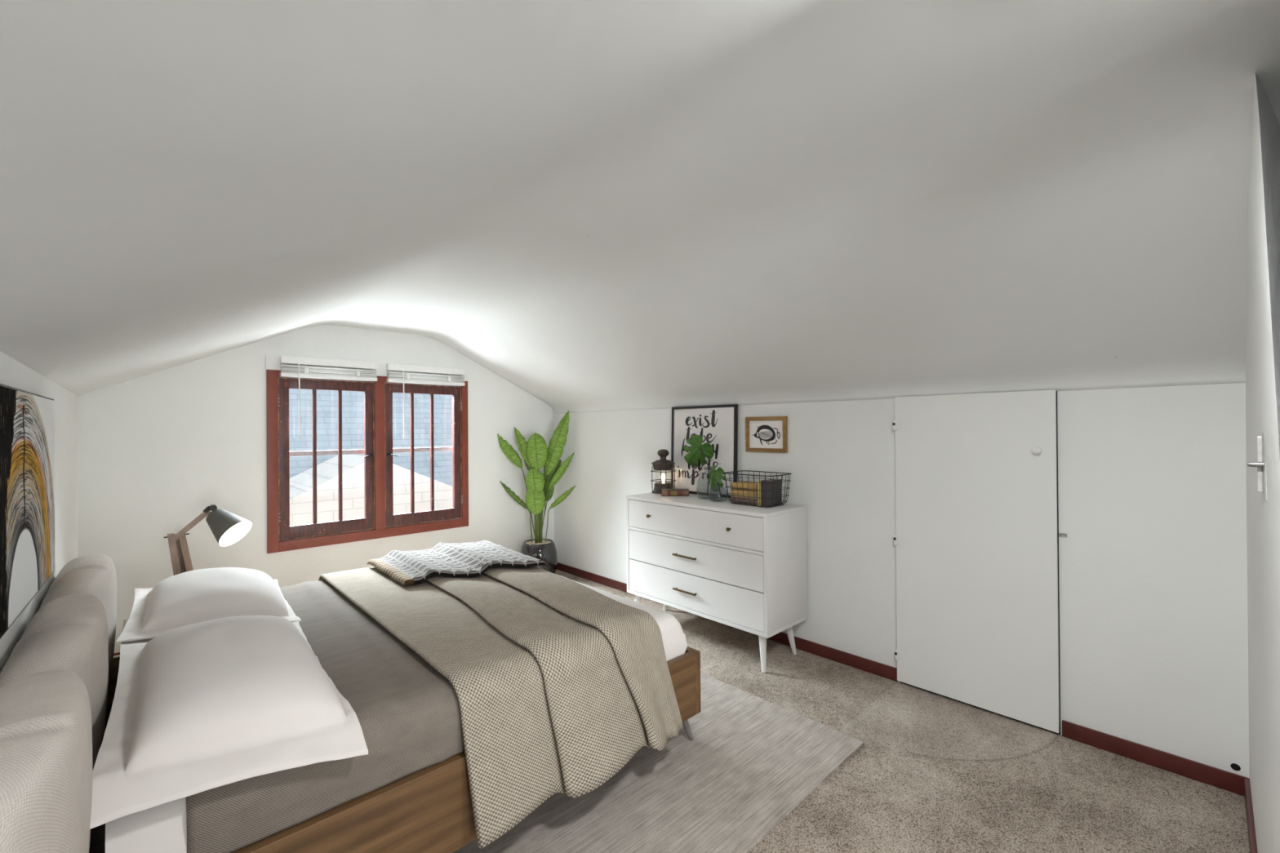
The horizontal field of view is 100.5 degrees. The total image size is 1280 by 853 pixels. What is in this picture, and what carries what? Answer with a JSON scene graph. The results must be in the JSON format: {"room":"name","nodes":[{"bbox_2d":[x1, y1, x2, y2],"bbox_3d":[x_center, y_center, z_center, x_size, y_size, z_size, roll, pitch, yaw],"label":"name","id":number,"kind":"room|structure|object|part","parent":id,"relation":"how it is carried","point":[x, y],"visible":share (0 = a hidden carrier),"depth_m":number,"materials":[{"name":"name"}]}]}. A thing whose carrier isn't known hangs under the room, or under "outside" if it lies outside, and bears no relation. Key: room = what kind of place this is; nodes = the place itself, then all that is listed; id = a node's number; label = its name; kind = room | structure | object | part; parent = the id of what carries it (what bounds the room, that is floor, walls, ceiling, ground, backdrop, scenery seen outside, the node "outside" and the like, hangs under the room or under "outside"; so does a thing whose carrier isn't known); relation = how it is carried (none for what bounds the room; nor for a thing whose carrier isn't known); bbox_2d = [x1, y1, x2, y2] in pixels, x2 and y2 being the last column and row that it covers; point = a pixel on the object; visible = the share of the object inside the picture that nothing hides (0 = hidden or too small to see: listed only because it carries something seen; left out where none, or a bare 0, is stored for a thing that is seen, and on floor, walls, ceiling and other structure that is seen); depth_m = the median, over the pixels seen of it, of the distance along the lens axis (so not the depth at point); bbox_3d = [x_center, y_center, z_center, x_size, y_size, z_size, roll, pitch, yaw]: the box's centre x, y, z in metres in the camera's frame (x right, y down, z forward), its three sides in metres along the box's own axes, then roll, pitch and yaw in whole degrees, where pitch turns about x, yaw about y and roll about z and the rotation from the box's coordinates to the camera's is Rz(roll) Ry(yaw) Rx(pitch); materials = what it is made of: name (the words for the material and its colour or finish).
{"room":"bedroom","nodes":[
{"label":"bedroom","id":0,"kind":"room"},
{"bbox_2d":[0,351,77,673],"bbox_3d":[-0.923,0.564,0.533,0.100,1.590,6.650,0,0,-43],"label":"wall","id":1,"kind":"structure","parent":0,"point":[14,374],"depth_m":2.32,"materials":[{"name":"paint"}]},
{"bbox_2d":[0,383,54,639],"bbox_3d":[-1.775,0.210,1.536,0.031,0.626,1.072,0,0,-43],"label":"wall art","id":2,"kind":"object","parent":1,"relation":"attached to","point":[27,419],"visible":1,"depth_m":1.52,"materials":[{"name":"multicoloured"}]},
{"bbox_2d":[164,504,252,575],"bbox_3d":[-2.357,0.900,2.863,0.458,0.955,0.302,0,0,21],"label":"table lamp","id":3,"kind":"object","parent":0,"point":[228,528],"visible":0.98,"depth_m":2.81,"materials":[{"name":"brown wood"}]},
{"bbox_3d":[-2.361,0.967,2.752,0.182,0.822,0.045,0,0,4],"label":"leg","id":4,"kind":"part","parent":3,"relation":"part of","materials":[{"name":"brown wood"}]},
{"bbox_3d":[-2.377,0.972,2.808,0.121,0.812,0.098,0,0,-43],"label":"leg","id":5,"kind":"part","parent":3,"relation":"part of","materials":[{"name":"brown wood"}]},
{"bbox_3d":[-2.323,0.975,2.802,0.157,0.805,0.116,0,0,-43],"label":"leg","id":6,"kind":"part","parent":3,"relation":"part of","materials":[{"name":"brown wood"}]},
{"bbox_3d":[-2.371,0.519,2.816,0.159,0.151,0.022,0,0,-43],"label":"arm","id":7,"kind":"part","parent":3,"relation":"part of","materials":[{"name":"brown wood"}]},
{"bbox_3d":[-2.219,0.545,2.854,0.207,0.203,0.170,0,0,-12],"label":"lamp shade","id":8,"kind":"part","parent":3,"relation":"part of","materials":[{"name":"grey metal"}]},
{"bbox_2d":[77,324,554,653],"bbox_3d":[-2.050,0.231,4.135,3.387,2.300,0.140,0,0,-43],"label":"wall","id":9,"kind":"structure","parent":0,"point":[156,450],"depth_m":3.46,"materials":[{"name":"paint"}]},
{"bbox_2d":[265,355,468,553],"bbox_3d":[-2.032,0.186,4.117,1.440,1.336,0.171,0,0,-43],"label":"window","id":10,"kind":"structure","parent":9,"relation":"in","point":[380,521],"depth_m":4.03,"materials":[{"name":"brown paint"}]},
{"bbox_3d":[-2.321,0.227,3.946,0.695,1.180,0.025,0,0,-43],"label":"storm frame","id":11,"kind":"part","parent":10,"relation":"part of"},
{"bbox_3d":[-2.262,0.223,3.861,0.617,1.120,0.038,0,0,-43],"label":"sash","id":12,"kind":"part","parent":10,"relation":"part of","materials":[{"name":"brown wood"}]},
{"bbox_2d":[280,355,377,438],"bbox_3d":[-2.217,-0.201,3.823,0.612,0.566,0.070,0,0,-43],"label":"window blind","id":13,"kind":"object","parent":10,"relation":"attached to","point":[307,371],"visible":1,"depth_m":3.79,"materials":[{"name":"white plastic"}]},
{"bbox_3d":[-2.225,-0.354,3.831,0.612,0.026,0.050,0,0,-43],"label":"rail","id":14,"kind":"part","parent":13,"relation":"part of","materials":[{"name":"white plastic"}]},
{"bbox_3d":[-2.047,0.220,4.011,0.076,0.030,0.037,0,0,-43],"label":"latch handle","id":15,"kind":"part","parent":10,"relation":"part of","materials":[{"name":"metal"}]},
{"bbox_3d":[-1.924,0.220,4.127,0.076,0.030,0.037,0,0,-43],"label":"latch handle","id":16,"kind":"part","parent":10,"relation":"part of","materials":[{"name":"metal"}]},
{"bbox_3d":[-1.759,0.221,4.333,0.620,1.120,0.038,0,0,-43],"label":"sash","id":17,"kind":"part","parent":10,"relation":"part of","materials":[{"name":"brown wood"}]},
{"bbox_2d":[386,363,465,436],"bbox_3d":[-1.712,-0.202,4.297,0.616,0.566,0.070,0,0,-43],"label":"window blind","id":18,"kind":"object","parent":10,"relation":"attached to","point":[407,377],"visible":1,"depth_m":4.26,"materials":[{"name":"white plastic"}]},
{"bbox_3d":[-1.720,-0.356,4.304,0.616,0.026,0.050,0,0,-43],"label":"rail","id":19,"kind":"part","parent":18,"relation":"part of","materials":[{"name":"white plastic"}]},
{"bbox_3d":[-1.825,0.225,4.412,0.735,1.180,0.025,0,0,-43],"label":"storm frame","id":20,"kind":"part","parent":10,"relation":"part of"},
{"bbox_2d":[0,0,1279,413],"bbox_3d":[0.259,-0.490,1.667,3.312,0.690,6.672,0,0,-43],"label":"ceiling","id":21,"kind":"structure","parent":0,"point":[596,205],"depth_m":1.35,"materials":[{"name":"paint"}]},
{"bbox_2d":[553,382,1249,778],"bbox_3d":[1.474,0.575,2.782,0.100,1.550,6.650,0,0,-43],"label":"wall","id":22,"kind":"structure","parent":0,"point":[1152,484],"depth_m":2.22,"materials":[{"name":"paint"}]},
{"bbox_2d":[745,416,787,453],"bbox_3d":[0.806,0.051,3.406,0.018,0.227,0.303,0,0,-43],"label":"framed print","id":23,"kind":"object","parent":22,"relation":"attached to","point":[765,433],"visible":1,"depth_m":3.40,"materials":[{"name":"brown wood"}]},
{"bbox_2d":[556,562,1249,795],"bbox_3d":[0.683,1.325,3.544,0.014,0.068,4.446,0,0,-43],"label":"baseboard","id":24,"kind":"structure","parent":22,"relation":"attached to","point":[1216,777],"depth_m":2.22,"materials":[{"name":"red paint"}]},
{"bbox_2d":[893,389,1060,734],"bbox_3d":[1.576,0.594,2.558,0.055,1.503,0.688,0,0,-43],"label":"door","id":25,"kind":"structure","parent":22,"relation":"in","point":[976,536],"depth_m":2.53,"materials":[{"name":"paint"}]},
{"bbox_3d":[1.753,0.105,2.350,0.031,0.036,0.036,0,0,-43],"label":"knob","id":26,"kind":"part","parent":25,"relation":"part of","materials":[{"name":"paint"}]},
{"bbox_2d":[1058,533,1066,537],"bbox_3d":[1.838,0.473,2.313,0.011,0.018,0.029,0,0,-43],"label":"latch eye","id":27,"kind":"object","parent":22,"relation":"attached to","point":[1060,535],"visible":1,"depth_m":2.31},
{"bbox_2d":[1230,763,1240,770],"bbox_3d":[2.185,1.250,1.952,0.001,0.025,0.025,0,0,-43],"label":"hole","id":28,"kind":"object","parent":22,"relation":"attached to","point":[1235,766],"depth_m":1.95,"materials":[{"name":"black"}]},
{"bbox_2d":[555,569,1249,852],"bbox_3d":[0.274,1.384,1.662,3.387,0.060,6.670,0,0,-43],"label":"floor","id":29,"kind":"structure","parent":0,"point":[931,772],"depth_m":2.01,"materials":[{"name":"carpet"}]},
{"bbox_2d":[497,410,575,573],"bbox_3d":[-0.914,0.615,4.736,0.666,1.520,0.332,0,0,-18],"label":"potted plant","id":30,"kind":"object","parent":29,"relation":"on","point":[535,454],"visible":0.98,"depth_m":4.72,"materials":[{"name":"green plant"}]},
{"bbox_3d":[-1.058,0.632,4.742,0.196,0.818,0.194,0,0,-43],"label":"stem","id":31,"kind":"part","parent":30,"relation":"part of","materials":[{"name":"green plant"}]},
{"bbox_3d":[-1.044,0.832,4.733,0.178,0.419,0.010,0,0,-4],"label":"stem","id":32,"kind":"part","parent":30,"relation":"part of","materials":[{"name":"green plant"}]},
{"bbox_3d":[-0.912,0.839,4.682,0.075,0.402,0.058,0,0,-43],"label":"stem","id":33,"kind":"part","parent":30,"relation":"part of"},
{"bbox_3d":[-0.902,1.200,4.736,0.332,0.350,0.332,0,0,-43],"label":"pot","id":34,"kind":"part","parent":30,"relation":"part of","materials":[{"name":"black ceramic"}]},
{"bbox_3d":[-0.791,0.723,4.745,0.161,0.633,0.134,0,0,-43],"label":"stem","id":35,"kind":"part","parent":30,"relation":"part of","materials":[{"name":"green plant"}]},
{"bbox_3d":[-0.761,0.838,4.735,0.171,0.402,0.010,0,0,2],"label":"stem","id":36,"kind":"part","parent":30,"relation":"part of","materials":[{"name":"green plant"}]},
{"bbox_2d":[453,672,863,852],"bbox_3d":[-0.542,1.358,2.329,2.091,0.009,2.142,0,0,-43],"label":"rug","id":37,"kind":"object","parent":29,"relation":"on","point":[750,760],"visible":0.18,"depth_m":1.97,"materials":[{"name":"grey fabric"}]},
{"bbox_2d":[0,553,700,852],"bbox_3d":[-0.976,0.932,2.139,2.011,0.853,2.150,0,0,-43],"label":"bed","id":38,"kind":"object","parent":37,"relation":"on","point":[58,682],"visible":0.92,"depth_m":1.32,"materials":[{"name":"brown wood"}]},
{"bbox_2d":[0,669,92,852],"bbox_3d":[-1.126,0.854,0.964,0.185,0.695,0.640,0,0,-43],"label":"cushion","id":39,"kind":"object","parent":38,"relation":"on","point":[46,730],"depth_m":0.89,"materials":[{"name":"fabric"}]},
{"bbox_2d":[0,593,108,850],"bbox_3d":[-1.609,0.859,1.478,0.185,0.696,0.741,0,0,-43],"label":"cushion","id":40,"kind":"object","parent":38,"relation":"on","point":[69,633],"depth_m":1.38,"materials":[{"name":"fabric"}]},
{"bbox_2d":[39,553,116,711],"bbox_3d":[-2.125,0.863,2.029,0.185,0.700,0.740,0,0,-43],"label":"cushion","id":41,"kind":"object","parent":38,"relation":"on","point":[95,574],"depth_m":1.95,"materials":[{"name":"fabric"}]},
{"bbox_3d":[-1.618,1.114,2.871,1.883,0.261,0.032,0,0,-43],"label":"rail","id":42,"kind":"part","parent":38,"relation":"part of","materials":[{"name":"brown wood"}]},
{"bbox_2d":[105,576,687,852],"bbox_3d":[-1.007,0.989,2.284,1.761,0.373,1.679,0,0,-43],"label":"mattress","id":43,"kind":"object","parent":38,"relation":"on","point":[162,828],"visible":0.03,"depth_m":1.14,"materials":[{"name":"white fabric"}]},
{"bbox_2d":[186,580,464,852],"bbox_3d":[-1.112,0.876,2.189,1.232,0.198,1.705,0,0,-43],"label":"sheet","id":44,"kind":"object","parent":43,"relation":"on","point":[407,712],"visible":0.33,"depth_m":1.48,"materials":[{"name":"grey fabric"}]},
{"bbox_2d":[115,567,301,643],"bbox_3d":[-1.792,0.703,2.233,0.526,0.173,0.770,0,0,-40],"label":"pillow","id":45,"kind":"object","parent":44,"relation":"on","point":[201,595],"visible":0.86,"depth_m":2.08,"materials":[{"name":"white fabric"}]},
{"bbox_2d":[89,615,368,829],"bbox_3d":[-1.203,0.723,1.551,0.503,0.214,1.000,0,0,-41],"label":"pillow","id":46,"kind":"object","parent":44,"relation":"on","point":[197,708],"visible":1,"depth_m":1.30,"materials":[{"name":"white fabric"}]},
{"bbox_2d":[318,565,683,848],"bbox_3d":[-0.748,0.973,2.466,0.928,0.474,1.888,0,0,-43],"label":"throw blanket","id":47,"kind":"object","parent":44,"relation":"on","point":[557,682],"visible":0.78,"depth_m":1.87,"materials":[{"name":"beige fabric"}]},
{"bbox_2d":[367,540,546,585],"bbox_3d":[-1.004,0.723,2.893,0.710,0.067,0.726,0,0,-41],"label":"patterned blanket","id":48,"kind":"object","parent":47,"relation":"on","point":[474,558],"visible":1,"depth_m":2.83,"materials":[{"name":"fabric"}]},
{"bbox_3d":[-0.460,1.101,1.636,1.883,0.261,0.032,0,0,-43],"label":"rail","id":49,"kind":"part","parent":38,"relation":"part of","materials":[{"name":"brown wood"}]},
{"bbox_3d":[0.196,1.287,2.292,0.068,0.127,0.033,0,0,0],"label":"leg","id":50,"kind":"part","parent":38,"relation":"part of","materials":[{"name":"grey metal"}]},
{"bbox_3d":[-0.341,1.105,2.909,0.032,0.261,1.725,0,0,-43],"label":"foot rail","id":51,"kind":"part","parent":38,"relation":"part of","materials":[{"name":"brown wood"}]},
{"bbox_2d":[626,493,806,672],"bbox_3d":[0.441,0.922,3.454,0.444,0.881,1.152,0,0,-43],"label":"dresser","id":52,"kind":"object","parent":29,"relation":"on","point":[740,566],"visible":0.98,"depth_m":3.15,"materials":[{"name":"white paint"}]},
{"bbox_3d":[-0.024,1.262,3.721,0.085,0.211,0.046,0,0,-14],"label":"leg","id":53,"kind":"part","parent":52,"relation":"part of","materials":[{"name":"white paint"}]},
{"bbox_2d":[650,448,675,493],"bbox_3d":[0.171,0.326,3.904,0.178,0.318,0.178,0,0,-43],"label":"lantern","id":54,"kind":"object","parent":52,"relation":"on","point":[663,464],"visible":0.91,"depth_m":3.86,"materials":[{"name":"brown metal"}]},
{"bbox_3d":[0.172,0.379,3.903,0.032,0.072,0.032,0,0,-43],"label":"bulb","id":55,"kind":"part","parent":54,"relation":"part of","materials":[{"name":"white glass"}]},
{"bbox_2d":[662,488,688,496],"bbox_3d":[0.248,0.464,3.742,0.190,0.040,0.106,0,0,3],"label":"book","id":56,"kind":"object","parent":52,"relation":"on","point":[665,492],"visible":1,"depth_m":3.69,"materials":[{"name":"paper"}]},
{"bbox_3d":[0.281,1.031,3.325,0.026,0.012,0.190,0,0,-43],"label":"bar pull","id":57,"kind":"part","parent":52,"relation":"part of","materials":[{"name":"gold metal"}]},
{"bbox_3d":[0.279,0.813,3.325,0.026,0.012,0.190,0,0,-43],"label":"bar pull","id":58,"kind":"part","parent":52,"relation":"part of","materials":[{"name":"gold metal"}]},
{"bbox_3d":[0.305,0.600,3.329,0.018,0.185,1.102,0,0,-43],"label":"drawer","id":59,"kind":"part","parent":52,"relation":"part of","materials":[{"name":"white paint"}]},
{"bbox_3d":[0.306,0.817,3.329,0.018,0.202,1.102,0,0,-43],"label":"drawer","id":60,"kind":"part","parent":52,"relation":"part of","materials":[{"name":"white paint"}]},
{"bbox_3d":[0.308,1.030,3.328,0.018,0.212,1.102,0,0,-43],"label":"drawer","id":61,"kind":"part","parent":52,"relation":"part of","materials":[{"name":"white paint"}]},
{"bbox_2d":[671,404,737,497],"bbox_3d":[0.443,0.168,3.768,0.036,0.630,0.592,0,0,-43],"label":"framed poster","id":62,"kind":"object","parent":52,"relation":"on","point":[717,424],"visible":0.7,"depth_m":3.75,"materials":[{"name":"white paper"}]},
{"bbox_2d":[693,468,719,498],"bbox_3d":[0.462,0.376,3.589,0.158,0.212,0.160,0,0,-13],"label":"glass vase","id":63,"kind":"object","parent":52,"relation":"on","point":[704,468],"visible":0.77,"depth_m":3.57,"materials":[{"name":"glass"}]},
{"bbox_2d":[683,435,713,494],"bbox_3d":[0.396,0.259,3.641,0.233,0.408,0.082,-1,0,35],"label":"monstera cutting","id":64,"kind":"object","parent":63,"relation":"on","point":[698,450],"visible":1,"depth_m":3.62,"materials":[{"name":"green plant"}]},
{"bbox_3d":[0.439,0.300,3.588,0.056,0.326,0.043,0,0,-17],"label":"stem","id":65,"kind":"part","parent":64,"relation":"part of","materials":[{"name":"green plant"}]},
{"bbox_2d":[708,487,728,502],"bbox_3d":[0.504,0.416,3.442,0.126,0.130,0.126,0,0,-43],"label":"glass vase","id":66,"kind":"object","parent":52,"relation":"on","point":[711,487],"visible":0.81,"depth_m":3.44,"materials":[{"name":"glass"}]},
{"bbox_2d":[707,466,725,499],"bbox_3d":[0.491,0.362,3.437,0.055,0.216,0.133,0,0,-43],"label":"monstera cutting","id":67,"kind":"object","parent":66,"relation":"in","point":[714,474],"visible":1,"depth_m":3.42,"materials":[{"name":"green plant"}]},
{"bbox_3d":[0.501,0.376,3.434,0.054,0.187,0.024,0,0,-21],"label":"stem","id":68,"kind":"part","parent":67,"relation":"part of","materials":[{"name":"green plant"}]},
{"bbox_2d":[722,470,791,507],"bbox_3d":[0.718,0.382,3.275,0.254,0.191,0.362,0,0,-43],"label":"wire basket","id":69,"kind":"object","parent":52,"relation":"on","point":[724,473],"visible":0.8,"depth_m":3.21,"materials":[{"name":"black metal"}]},
{"bbox_2d":[730,497,757,505],"bbox_3d":[0.685,0.456,3.300,0.156,0.036,0.190,0,0,-43],"label":"book","id":70,"kind":"object","parent":69,"relation":"in","point":[736,499],"visible":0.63,"depth_m":3.24,"materials":[{"name":"black paper"}]},
{"bbox_2d":[730,493,757,499],"bbox_3d":[0.685,0.426,3.303,0.156,0.022,0.186,0,0,-43],"label":"book","id":71,"kind":"object","parent":70,"relation":"on","point":[736,495],"visible":0.48,"depth_m":3.25,"materials":[{"name":"paper"}]},
{"bbox_2d":[730,489,757,495],"bbox_3d":[0.683,0.403,3.303,0.156,0.022,0.184,0,0,-43],"label":"book","id":72,"kind":"object","parent":71,"relation":"on","point":[745,492],"visible":0.51,"depth_m":3.24,"materials":[{"name":"paper"}]},
{"bbox_2d":[730,487,757,491],"bbox_3d":[0.685,0.385,3.305,0.156,0.012,0.182,0,0,-43],"label":"book","id":73,"kind":"object","parent":72,"relation":"on","point":[734,488],"visible":0.26,"depth_m":3.25,"materials":[{"name":"yellow paper"}]},
{"bbox_2d":[730,480,757,489],"bbox_3d":[0.687,0.365,3.306,0.156,0.028,0.184,0,0,-43],"label":"book","id":74,"kind":"object","parent":73,"relation":"on","point":[739,484],"visible":0.7,"depth_m":3.27,"materials":[{"name":"beige paper"}]},
{"bbox_2d":[757,480,760,506],"bbox_3d":[0.762,0.399,3.218,0.154,0.148,0.020,0,0,-43],"label":"book","id":75,"kind":"object","parent":69,"relation":"in","point":[757,481],"visible":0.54,"depth_m":3.17,"materials":[{"name":"yellow paper"}]},
{"bbox_2d":[760,478,782,506],"bbox_3d":[0.789,0.397,3.197,0.164,0.152,0.042,0,0,-43],"label":"book","id":76,"kind":"object","parent":69,"relation":"in","point":[775,486],"visible":0.77,"depth_m":3.16,"materials":[{"name":"black paper"}]},
{"bbox_3d":[0.682,1.254,2.969,0.046,0.211,0.085,0,0,18],"label":"leg","id":77,"kind":"part","parent":52,"relation":"part of","materials":[{"name":"white paint"}]},
{"bbox_3d":[0.894,1.254,3.172,0.076,0.209,0.045,0,0,-17],"label":"leg","id":78,"kind":"part","parent":52,"relation":"part of","materials":[{"name":"white paint"}]},
{"bbox_2d":[1245,72,1279,852],"bbox_3d":[1.762,0.278,1.299,1.507,2.128,0.362,0,0,-43],"label":"wall","id":79,"kind":"structure","parent":0,"point":[1263,285],"depth_m":1.20,"materials":[{"name":"paint"}]},
{"bbox_2d":[1244,778,1257,852],"bbox_3d":[1.654,1.310,1.416,1.483,0.068,0.014,0,0,-43],"label":"baseboard","id":80,"kind":"structure","parent":79,"relation":"attached to","point":[1247,794],"depth_m":1.75,"materials":[{"name":"red paint"}]},
{"bbox_2d":[1246,432,1266,499],"bbox_3d":[1.422,0.088,1.225,0.080,0.152,0.032,0,0,-43],"label":"door handle","id":81,"kind":"object","parent":79,"relation":"in","point":[1260,464],"depth_m":1.24,"materials":[{"name":"metal"}]},
{"bbox_3d":[1.451,0.088,1.245,0.010,0.132,0.009,0,0,-43],"label":"rail","id":82,"kind":"part","parent":81,"relation":"part of","materials":[{"name":"silver metal"}]},
{"bbox_3d":[1.431,0.088,1.216,0.080,0.152,0.007,0,0,-43],"label":"plate","id":83,"kind":"part","parent":81,"relation":"part of","materials":[{"name":"silver metal"}]},
{"label":"outside","id":84,"kind":"structure","parent":0,"visible":0},
{"label":"ground","id":85,"kind":"structure","parent":84,"visible":0},
{"bbox_2d":[288,388,453,525],"bbox_3d":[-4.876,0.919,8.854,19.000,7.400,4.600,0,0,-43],"label":"window panes","id":86,"kind":"structure","parent":85,"relation":"on","point":[353,402],"depth_m":8.51,"materials":[{"name":"blue"}]}
]}

